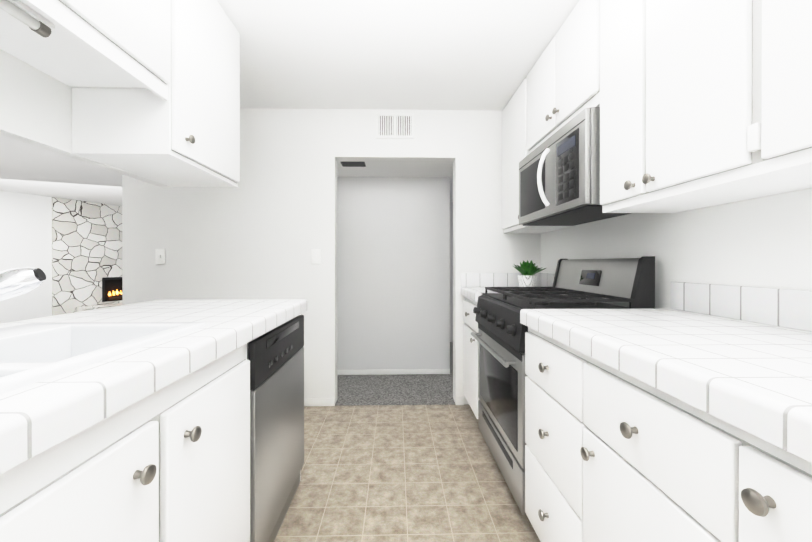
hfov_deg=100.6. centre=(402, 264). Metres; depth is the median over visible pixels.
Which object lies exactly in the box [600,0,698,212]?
upper cabinet
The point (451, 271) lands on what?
wall
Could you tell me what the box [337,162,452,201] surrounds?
ceiling
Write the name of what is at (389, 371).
baseboard
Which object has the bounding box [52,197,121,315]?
stone fireplace
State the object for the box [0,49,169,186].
wall
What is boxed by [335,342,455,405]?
floor
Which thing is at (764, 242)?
wall
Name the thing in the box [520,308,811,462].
countertop
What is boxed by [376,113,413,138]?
air vent
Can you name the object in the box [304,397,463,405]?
baseboard
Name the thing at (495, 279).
backsplash
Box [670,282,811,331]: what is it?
backsplash
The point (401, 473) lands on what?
floor
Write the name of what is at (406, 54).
ceiling
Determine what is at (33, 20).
under-cabinet light
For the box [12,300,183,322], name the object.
countertop
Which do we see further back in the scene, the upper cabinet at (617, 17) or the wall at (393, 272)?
the wall at (393, 272)
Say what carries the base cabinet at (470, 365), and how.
on the floor at (401, 473)
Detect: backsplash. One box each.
[461,273,554,286]
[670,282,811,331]
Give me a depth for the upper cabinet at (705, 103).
0.96 m
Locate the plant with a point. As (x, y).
(527, 270)
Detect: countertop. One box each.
[0,299,307,478]
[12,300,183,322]
[460,287,497,300]
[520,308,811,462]
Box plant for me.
[513,260,545,286]
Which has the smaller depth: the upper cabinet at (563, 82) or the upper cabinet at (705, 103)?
the upper cabinet at (705, 103)
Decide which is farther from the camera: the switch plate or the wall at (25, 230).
the wall at (25, 230)
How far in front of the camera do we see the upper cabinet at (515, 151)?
2.36 m
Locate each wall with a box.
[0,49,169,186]
[0,190,51,323]
[122,108,540,404]
[337,177,449,369]
[450,202,452,341]
[541,188,811,308]
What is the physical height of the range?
1.134 m
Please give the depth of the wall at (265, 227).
2.61 m
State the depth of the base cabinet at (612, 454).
0.72 m
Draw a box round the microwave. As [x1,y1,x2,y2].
[519,107,630,225]
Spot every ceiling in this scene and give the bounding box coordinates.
[0,0,579,205]
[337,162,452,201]
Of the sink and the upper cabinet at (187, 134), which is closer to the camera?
the sink
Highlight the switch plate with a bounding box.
[155,249,164,263]
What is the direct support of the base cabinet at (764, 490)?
on the floor at (401, 473)
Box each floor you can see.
[274,405,539,541]
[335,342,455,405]
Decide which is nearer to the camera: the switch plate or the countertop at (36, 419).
the countertop at (36, 419)
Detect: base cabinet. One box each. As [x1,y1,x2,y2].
[0,339,252,541]
[463,297,479,418]
[525,327,572,541]
[573,349,716,541]
[717,418,811,541]
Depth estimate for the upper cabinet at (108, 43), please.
1.02 m
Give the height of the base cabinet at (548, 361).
0.874 m
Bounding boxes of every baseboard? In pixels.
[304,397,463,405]
[338,369,449,374]
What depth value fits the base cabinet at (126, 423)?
0.66 m
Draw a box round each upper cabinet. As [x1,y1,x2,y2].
[0,0,170,95]
[72,0,239,186]
[502,78,573,232]
[527,0,599,153]
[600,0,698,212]
[636,0,811,207]
[740,0,811,183]
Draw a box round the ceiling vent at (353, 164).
[341,162,365,166]
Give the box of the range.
[471,256,654,514]
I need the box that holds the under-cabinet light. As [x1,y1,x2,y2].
[0,0,54,36]
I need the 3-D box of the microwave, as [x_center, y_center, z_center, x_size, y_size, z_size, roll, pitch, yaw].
[0.886,-0.443,1.759,0.424,0.404,0.756,0,0,-1]
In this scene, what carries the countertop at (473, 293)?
on the base cabinet at (470, 365)
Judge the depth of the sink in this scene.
0.87 m
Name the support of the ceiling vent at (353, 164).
in the ceiling at (407, 169)
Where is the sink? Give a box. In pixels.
[0,319,207,394]
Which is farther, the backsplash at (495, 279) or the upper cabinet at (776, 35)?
the backsplash at (495, 279)
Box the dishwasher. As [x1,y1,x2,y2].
[247,315,303,541]
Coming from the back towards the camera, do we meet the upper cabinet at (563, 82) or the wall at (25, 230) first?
the wall at (25, 230)
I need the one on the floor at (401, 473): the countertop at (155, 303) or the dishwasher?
the dishwasher

